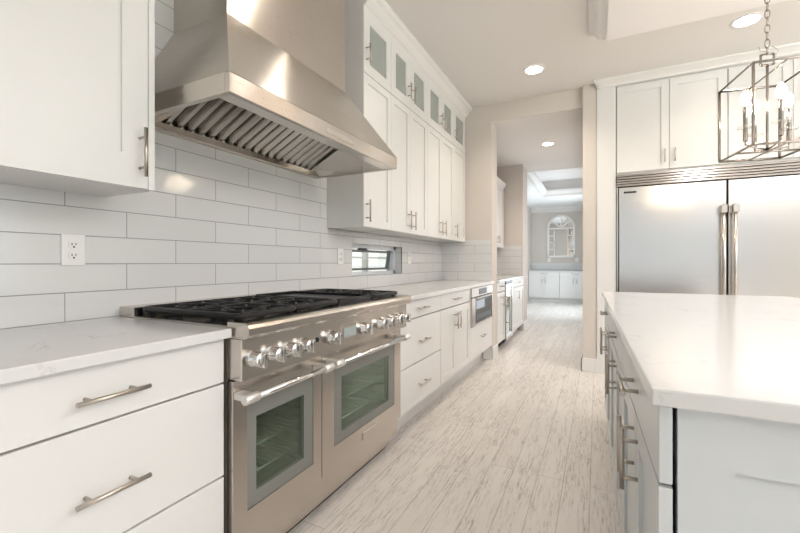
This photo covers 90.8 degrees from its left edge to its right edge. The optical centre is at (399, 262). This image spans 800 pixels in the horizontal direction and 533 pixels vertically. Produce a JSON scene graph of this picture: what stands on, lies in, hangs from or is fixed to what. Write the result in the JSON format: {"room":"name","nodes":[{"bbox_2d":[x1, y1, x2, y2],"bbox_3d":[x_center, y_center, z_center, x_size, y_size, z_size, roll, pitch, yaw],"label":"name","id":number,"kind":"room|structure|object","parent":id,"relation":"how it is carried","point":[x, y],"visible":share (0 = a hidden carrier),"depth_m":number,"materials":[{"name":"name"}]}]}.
{"room":"kitchen","nodes":[
{"label":"kitchen","id":0,"kind":"room"},
{"bbox_2d":[0,0,440,328],"bbox_3d":[-1.335,-0.353,1.337,0.176,2.960,8.400,0,0,27],"label":"wall","id":1,"kind":"structure","parent":0,"point":[215,223],"depth_m":1.80,"materials":[{"name":"white tile"}]},
{"bbox_2d":[61,234,84,265],"bbox_3d":[-1.185,-0.045,1.431,0.008,0.114,0.074,0,0,27],"label":"wall outlet","id":2,"kind":"object","parent":1,"relation":"attached to","point":[72,245],"visible":1,"depth_m":1.43,"materials":[{"name":"white plastic"}]},
{"bbox_2d":[68,240,78,248],"bbox_3d":[-1.183,-0.065,1.430,0.003,0.031,0.033,0,0,27],"label":"socket","id":3,"kind":"object","parent":2,"relation":"attached to","point":[72,244],"depth_m":1.43,"materials":[{"name":"white plastic"}]},
{"bbox_2d":[68,251,78,259],"bbox_3d":[-1.183,-0.025,1.430,0.003,0.031,0.033,0,0,27],"label":"socket","id":4,"kind":"object","parent":2,"relation":"attached to","point":[72,255],"depth_m":1.43,"materials":[{"name":"white plastic"}]},
{"bbox_2d":[0,0,154,196],"bbox_3d":[-1.377,-0.983,0.664,0.347,1.460,1.758,0,0,27],"label":"upper cabinet","id":5,"kind":"object","parent":1,"relation":"attached to","point":[77,77],"visible":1,"depth_m":1.20,"materials":[{"name":"white paint"}]},
{"bbox_2d":[155,0,396,178],"bbox_3d":[-0.565,-1.200,1.989,0.618,1.265,1.225,0,0,27],"label":"range hood","id":6,"kind":"object","parent":1,"relation":"attached to","point":[263,81],"visible":0.98,"depth_m":1.80,"materials":[{"name":"silver metal"}]},
{"bbox_2d":[337,249,343,263],"bbox_3d":[-0.440,-0.045,2.924,0.008,0.114,0.074,0,0,27],"label":"wall outlet","id":7,"kind":"object","parent":1,"relation":"attached to","point":[340,252],"visible":1,"depth_m":2.92,"materials":[{"name":"white plastic"}]},
{"bbox_2d":[327,0,390,231],"bbox_3d":[-0.273,-1.036,2.882,0.342,1.591,0.397,0,0,27],"label":"upper cabinet","id":8,"kind":"object","parent":1,"relation":"attached to","point":[356,202],"visible":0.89,"depth_m":2.73,"materials":[{"name":"white paint"}]},
{"bbox_2d":[352,244,394,275],"bbox_3d":[-0.275,-0.022,3.510,0.098,0.257,0.880,0,0,27],"label":"window","id":9,"kind":"structure","parent":1,"relation":"in","point":[390,259],"depth_m":3.61,"materials":[{"name":"white plastic"}]},
{"bbox_2d":[362,38,426,236],"bbox_3d":[-0.024,-0.978,3.380,0.342,1.470,0.717,0,0,27],"label":"upper cabinet","id":10,"kind":"object","parent":1,"relation":"attached to","point":[408,93],"visible":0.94,"depth_m":3.28,"materials":[{"name":"white paint"}]},
{"bbox_2d":[408,252,410,263],"bbox_3d":[0.096,-0.045,3.998,0.008,0.114,0.074,0,0,27],"label":"wall outlet","id":11,"kind":"object","parent":1,"relation":"attached to","point":[409,253],"visible":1,"depth_m":3.99,"materials":[{"name":"white plastic"}]},
{"bbox_2d":[401,77,453,240],"bbox_3d":[0.303,-0.978,4.035,0.342,1.470,0.746,0,0,27],"label":"upper cabinet","id":12,"kind":"object","parent":1,"relation":"attached to","point":[440,112],"visible":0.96,"depth_m":3.93,"materials":[{"name":"white paint"}]},
{"bbox_2d":[364,0,471,118],"bbox_3d":[0.283,-1.772,3.671,0.128,0.121,2.296,0,0,27],"label":"crown molding","id":13,"kind":"structure","parent":12,"relation":"attached to","point":[381,11],"depth_m":3.28,"materials":[{"name":"white paint"}]},
{"bbox_2d":[432,107,464,242],"bbox_3d":[0.565,-0.978,4.561,0.342,1.470,0.430,0,0,27],"label":"upper cabinet","id":14,"kind":"object","parent":1,"relation":"attached to","point":[459,120],"visible":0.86,"depth_m":4.52,"materials":[{"name":"white paint"}]},
{"bbox_2d":[289,301,619,532],"bbox_3d":[3.575,1.177,3.580,8.000,0.100,16.800,0,0,27],"label":"floor","id":15,"kind":"structure","parent":0,"point":[519,442],"depth_m":2.28,"materials":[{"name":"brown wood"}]},
{"bbox_2d":[0,339,223,532],"bbox_3d":[-0.985,0.686,1.102,0.657,0.882,0.693,0,0,27],"label":"base cabinet","id":16,"kind":"object","parent":15,"relation":"on","point":[132,445],"visible":0.94,"depth_m":1.00,"materials":[{"name":"white paint"}]},
{"bbox_2d":[119,288,411,532],"bbox_3d":[-0.518,0.645,1.948,0.736,0.961,1.240,0,0,27],"label":"range cooker","id":17,"kind":"object","parent":15,"relation":"on","point":[311,382],"visible":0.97,"depth_m":1.63,"materials":[{"name":"silver metal"}]},
{"bbox_2d":[229,329,410,532],"bbox_3d":[-0.470,0.660,1.923,0.600,0.540,1.238,0,0,27],"label":"oven","id":18,"kind":"object","parent":17,"relation":"in","point":[291,424],"depth_m":1.65,"materials":[{"name":"silver metal"}]},
{"bbox_2d":[397,295,440,429],"bbox_3d":[-0.107,0.686,2.861,0.657,0.882,0.741,0,0,27],"label":"base cabinet","id":19,"kind":"object","parent":15,"relation":"on","point":[420,355],"visible":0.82,"depth_m":2.73,"materials":[{"name":"white paint"}]},
{"bbox_2d":[357,280,493,300],"bbox_3d":[0.260,0.228,3.608,0.648,0.030,2.414,0,0,27],"label":"countertop","id":20,"kind":"structure","parent":19,"relation":"on","point":[419,290],"depth_m":3.36,"materials":[{"name":"white stone"}]},
{"bbox_2d":[427,289,469,404],"bbox_3d":[0.235,0.686,3.547,0.657,0.882,0.787,0,0,27],"label":"base cabinet","id":21,"kind":"object","parent":15,"relation":"on","point":[455,306],"visible":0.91,"depth_m":3.36,"materials":[{"name":"white paint"}]},
{"bbox_2d":[458,288,491,378],"bbox_3d":[0.607,0.686,4.293,0.657,0.882,0.876,0,0,27],"label":"base cabinet","id":22,"kind":"object","parent":15,"relation":"on","point":[481,333],"visible":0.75,"depth_m":4.11,"materials":[{"name":"white paint"}]},
{"bbox_2d":[471,284,492,326],"bbox_3d":[0.678,0.435,4.258,0.480,0.376,0.836,0,0,27],"label":"microwave","id":23,"kind":"object","parent":22,"relation":"in","point":[481,297],"visible":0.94,"depth_m":4.10,"materials":[{"name":"silver metal"}]},
{"bbox_2d":[497,281,504,343],"bbox_3d":[1.000,0.686,5.153,0.723,0.882,0.455,0,0,27],"label":"base cabinet","id":24,"kind":"object","parent":15,"relation":"on","point":[500,285],"visible":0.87,"depth_m":5.01,"materials":[{"name":"white paint"}]},
{"bbox_2d":[497,275,524,281],"bbox_3d":[1.321,0.228,5.808,0.714,0.030,1.929,0,0,27],"label":"countertop","id":25,"kind":"structure","parent":24,"relation":"on","point":[500,278],"depth_m":5.65,"materials":[{"name":"white stone"}]},
{"bbox_2d":[498,280,512,346],"bbox_3d":[1.219,0.688,5.561,0.750,0.878,0.450,0,0,27],"label":"wine fridge","id":26,"kind":"object","parent":15,"relation":"on","point":[508,290],"visible":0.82,"depth_m":5.33,"materials":[{"name":"silver metal"}]},
{"bbox_2d":[511,278,522,332],"bbox_3d":[1.533,0.686,6.220,0.723,0.882,0.990,0,0,27],"label":"base cabinet","id":27,"kind":"object","parent":15,"relation":"on","point":[517,283],"visible":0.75,"depth_m":6.08,"materials":[{"name":"white paint"}]},
{"bbox_2d":[529,272,559,301],"bbox_3d":[4.228,0.696,11.494,0.830,0.862,0.625,0,0,27],"label":"base cabinet","id":28,"kind":"object","parent":15,"relation":"on","point":[543,286],"visible":0.97,"depth_m":11.26,"materials":[{"name":"white paint"}]},
{"bbox_2d":[529,270,582,271],"bbox_3d":[4.586,0.247,11.323,1.630,0.032,0.619,0,0,27],"label":"countertop","id":29,"kind":"structure","parent":28,"relation":"on","point":[529,270],"depth_m":11.37,"materials":[{"name":"white stone"}]},
{"bbox_2d":[560,272,582,302],"bbox_3d":[4.957,0.696,11.130,0.794,0.862,0.625,0,0,27],"label":"base cabinet","id":30,"kind":"object","parent":15,"relation":"on","point":[571,283],"visible":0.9,"depth_m":10.94,"materials":[{"name":"white paint"}]},
{"bbox_2d":[600,303,610,451],"bbox_3d":[1.556,0.686,2.339,0.660,0.882,0.825,0,0,25],"label":"base cabinet","id":31,"kind":"object","parent":15,"relation":"on","point":[606,312],"visible":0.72,"depth_m":2.39,"materials":[{"name":"grey paint"}]},
{"bbox_2d":[597,86,615,373],"bbox_3d":[2.241,-0.323,4.296,0.171,2.900,0.690,0,0,27],"label":"panel","id":32,"kind":"object","parent":15,"relation":"on","point":[606,97],"visible":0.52,"depth_m":3.99,"materials":[{"name":"white paint"}]},
{"bbox_2d":[605,316,623,532],"bbox_3d":[1.208,0.686,1.608,0.660,0.882,0.795,0,0,25],"label":"base cabinet","id":33,"kind":"object","parent":15,"relation":"on","point":[616,360],"visible":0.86,"depth_m":1.68,"materials":[{"name":"grey paint"}]},
{"bbox_2d":[616,343,675,532],"bbox_3d":[0.873,0.686,0.902,0.660,0.882,0.767,0,0,25],"label":"base cabinet","id":34,"kind":"object","parent":15,"relation":"on","point":[646,438],"visible":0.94,"depth_m":0.88,"materials":[{"name":"grey paint"}]},
{"bbox_2d":[676,408,799,532],"bbox_3d":[0.911,0.686,0.474,0.961,0.882,0.020,0,0,25],"label":"island end panel","id":35,"kind":"object","parent":34,"relation":"attached to","point":[735,474],"visible":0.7,"depth_m":0.64,"materials":[{"name":"grey paint"}]},
{"bbox_2d":[616,160,799,297],"bbox_3d":[3.081,0.123,3.812,1.752,1.988,0.786,0,0,27],"label":"refrigerator","id":36,"kind":"object","parent":15,"relation":"on","point":[733,229],"visible":0.66,"depth_m":3.58,"materials":[{"name":"silver metal"}]},
{"bbox_3d":[-1.386,0.686,0.299,0.657,0.882,1.098,0,0,27],"label":"base cabinet","id":37,"kind":"object","parent":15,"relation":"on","visible":0},
{"bbox_2d":[0,316,231,384],"bbox_3d":[-1.234,0.228,0.615,0.648,0.030,1.798,0,0,27],"label":"countertop","id":38,"kind":"structure","parent":37,"relation":"on","point":[28,352],"depth_m":1.08,"materials":[{"name":"white stone"}]},
{"bbox_3d":[1.690,0.686,1.422,0.358,0.882,2.356,0,0,25],"label":"cabinet","id":39,"kind":"object","parent":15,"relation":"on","visible":0},
{"bbox_2d":[602,291,799,423],"bbox_3d":[1.428,0.228,1.564,1.043,0.030,2.475,0,0,25],"label":"countertop","id":40,"kind":"structure","parent":39,"relation":"on","point":[734,355],"depth_m":0.98,"materials":[{"name":"white stone"}]},
{"bbox_2d":[441,88,582,358],"bbox_3d":[1.162,-0.353,4.657,1.820,2.960,0.268,0,0,27],"label":"wall","id":41,"kind":"structure","parent":0,"point":[474,259],"depth_m":4.63,"materials":[{"name":"beige paint"}]},
{"bbox_2d":[441,240,490,280],"bbox_3d":[0.783,-0.019,4.701,0.611,0.492,0.008,0,0,27],"label":"tile backsplash","id":42,"kind":"structure","parent":41,"relation":"attached to","point":[469,259],"depth_m":4.69,"materials":[{"name":"white tile"}]},
{"bbox_2d":[483,344,497,359],"bbox_3d":[1.080,1.057,4.700,0.115,0.140,0.284,0,0,27],"label":"baseboard","id":43,"kind":"structure","parent":41,"relation":"attached to","point":[489,353],"depth_m":4.58,"materials":[{"name":"white paint"}]},
{"bbox_2d":[497,164,526,329],"bbox_3d":[1.837,-0.253,6.891,0.672,2.760,0.468,0,0,27],"label":"wall","id":44,"kind":"structure","parent":0,"point":[511,259],"depth_m":6.62,"materials":[{"name":"beige paint"}]},
{"bbox_2d":[497,177,505,247],"bbox_3d":[1.178,-0.778,5.862,0.408,1.070,1.898,0,0,27],"label":"upper cabinet","id":45,"kind":"object","parent":44,"relation":"attached to","point":[501,185],"visible":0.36,"depth_m":6.44,"materials":[{"name":"white paint"}]},
{"bbox_2d":[497,246,521,274],"bbox_3d":[1.726,-0.025,6.689,0.655,0.505,0.008,0,0,27],"label":"tile backsplash","id":46,"kind":"structure","parent":44,"relation":"attached to","point":[509,258],"depth_m":6.63,"materials":[{"name":"white tile"}]},
{"bbox_2d":[521,318,527,330],"bbox_3d":[2.131,1.057,6.749,0.045,0.140,0.489,0,0,27],"label":"baseboard","id":47,"kind":"structure","parent":44,"relation":"attached to","point":[524,325],"depth_m":6.61,"materials":[{"name":"white paint"}]},
{"bbox_2d":[527,206,531,301],"bbox_3d":[2.216,-0.253,8.628,0.200,2.760,7.780,0,0,27],"label":"wall","id":48,"kind":"structure","parent":0,"point":[529,213],"depth_m":11.42,"materials":[{"name":"beige paint"}]},
{"bbox_2d":[493,108,582,207],"bbox_3d":[2.955,-1.849,8.126,1.970,0.447,8.020,0,0,27],"label":"ceiling","id":49,"kind":"structure","parent":0,"point":[519,141],"depth_m":5.94,"materials":[{"name":"white paint"}]},
{"bbox_2d":[541,142,554,145],"bbox_3d":[2.024,-1.622,5.399,0.184,0.006,0.184,0,0,27],"label":"recessed light","id":50,"kind":"object","parent":49,"relation":"in","point":[544,143],"visible":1,"depth_m":5.37,"materials":[{"name":"white paint"}]},
{"bbox_2d":[527,172,582,196],"bbox_3d":[3.370,-1.700,8.254,1.060,0.147,2.920,0,0,27],"label":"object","id":51,"kind":"structure","parent":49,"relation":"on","point":[532,178],"depth_m":9.41,"materials":[{"name":"white paint"}]},
{"bbox_2d":[532,211,582,270],"bbox_3d":[4.743,-0.253,11.709,1.970,2.760,0.210,0,0,27],"label":"wall","id":52,"kind":"structure","parent":0,"point":[540,221],"depth_m":11.73,"materials":[{"name":"beige paint"}]},
{"bbox_2d":[531,206,582,212],"bbox_3d":[4.705,-1.560,11.560,1.635,0.133,0.110,0,0,27],"label":"crown molding","id":53,"kind":"structure","parent":52,"relation":"attached to","point":[567,208],"depth_m":11.59,"materials":[{"name":"white paint"}]},
{"bbox_2d":[532,263,582,269],"bbox_3d":[4.728,0.115,11.605,1.635,0.205,0.010,0,0,27],"label":"tile backsplash","id":54,"kind":"structure","parent":52,"relation":"attached to","point":[535,266],"depth_m":11.64,"materials":[{"name":"white tile"}]},
{"bbox_2d":[547,215,574,256],"bbox_3d":[4.732,-0.774,11.588,0.756,1.247,0.035,0,0,27],"label":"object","id":55,"kind":"object","parent":52,"relation":"attached to","point":[561,228],"visible":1,"depth_m":11.59,"materials":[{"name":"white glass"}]},
{"bbox_2d":[583,84,596,358],"bbox_3d":[3.762,-0.353,7.684,0.130,2.960,8.090,0,0,27],"label":"wall","id":56,"kind":"structure","parent":0,"point":[589,91],"depth_m":4.06,"materials":[{"name":"beige paint"}]},
{"bbox_2d":[581,347,596,372],"bbox_3d":[3.706,1.057,7.593,0.149,0.140,7.903,0,0,27],"label":"baseboard","id":57,"kind":"structure","parent":56,"relation":"attached to","point":[587,364],"depth_m":4.06,"materials":[{"name":"white paint"}]},
{"bbox_2d":[385,0,799,107],"bbox_3d":[2.035,-1.893,-0.010,7.550,0.120,9.000,0,0,27],"label":"ceiling","id":58,"kind":"structure","parent":0,"point":[484,48],"depth_m":3.29,"materials":[{"name":"white paint"}]},
{"bbox_2d":[523,64,544,74],"bbox_3d":[1.273,-1.829,3.746,0.200,0.006,0.200,0,0,27],"label":"recessed light","id":59,"kind":"object","parent":58,"relation":"in","point":[535,69],"visible":1,"depth_m":3.74,"materials":[{"name":"white paint"}]},
{"bbox_2d":[607,0,787,40],"bbox_3d":[1.452,-1.752,-0.076,2.534,0.159,5.560,0,0,27],"label":"ceiling panel","id":60,"kind":"object","parent":58,"relation":"attached to","point":[625,18],"visible":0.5,"depth_m":2.64,"materials":[{"name":"white paint"}]},
{"bbox_2d":[588,0,607,39],"bbox_3d":[1.425,-1.760,0.004,2.654,0.144,5.680,0,0,27],"label":"crown molding","id":61,"kind":"structure","parent":60,"relation":"attached to","point":[597,9],"depth_m":2.81,"materials":[{"name":"white paint"}]},
{"bbox_2d":[718,0,799,162],"bbox_3d":[2.054,-1.141,2.205,0.328,1.062,0.390,0,0,18],"label":"lantern pendant","id":62,"kind":"object","parent":60,"relation":"hanging from","point":[781,90],"visible":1,"depth_m":2.20,"materials":[{"name":"silver metal"}]},
{"bbox_2d":[730,12,763,28],"bbox_3d":[2.624,-1.829,2.982,0.200,0.006,0.200,0,0,27],"label":"recessed light","id":63,"kind":"object","parent":58,"relation":"in","point":[749,19],"visible":0.96,"depth_m":2.98,"materials":[{"name":"white paint"}]},
{"bbox_3d":[6.262,1.352,-2.008,31.000,0.150,30.000,0,0,27],"label":"ground","id":64,"kind":"structure","parent":0,"visible":0},
{"bbox_2d":[362,249,367,270],"bbox_3d":[-0.696,0.512,4.427,0.060,1.530,2.700,0,0,27],"label":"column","id":65,"kind":"structure","parent":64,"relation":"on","point":[364,254],"depth_m":4.92,"materials":[{"name":"white paint"}]},
{"bbox_2d":[352,249,386,271],"bbox_3d":[-1.606,0.182,6.949,0.120,2.190,13.000,0,0,27],"label":"wall","id":66,"kind":"structure","parent":64,"relation":"on","point":[373,262],"depth_m":8.80,"materials":[{"name":"white"}]},
{"bbox_3d":[4.872,-0.353,3.492,5.600,2.960,0.200,0,0,27],"label":"wall","id":67,"kind":"structure","parent":0,"visible":0},
{"bbox_2d":[616,68,726,175],"bbox_3d":[2.704,-1.321,4.038,0.880,0.893,0.720,0,0,27],"label":"upper cabinet","id":68,"kind":"object","parent":67,"relation":"attached to","point":[666,124],"visible":0.95,"depth_m":3.75,"materials":[{"name":"white paint"}]},
{"bbox_2d":[594,42,799,88],"bbox_3d":[2.858,-1.800,3.580,1.973,0.064,0.140,0,0,27],"label":"crown molding","id":69,"kind":"structure","parent":68,"relation":"attached to","point":[792,49],"depth_m":3.62,"materials":[{"name":"white paint"}]},
{"bbox_2d":[727,55,799,165],"bbox_3d":[3.494,-1.321,3.643,0.882,0.893,0.720,0,0,27],"label":"upper cabinet","id":70,"kind":"object","parent":67,"relation":"attached to","point":[735,143],"visible":0.51,"depth_m":3.46,"materials":[{"name":"white paint"}]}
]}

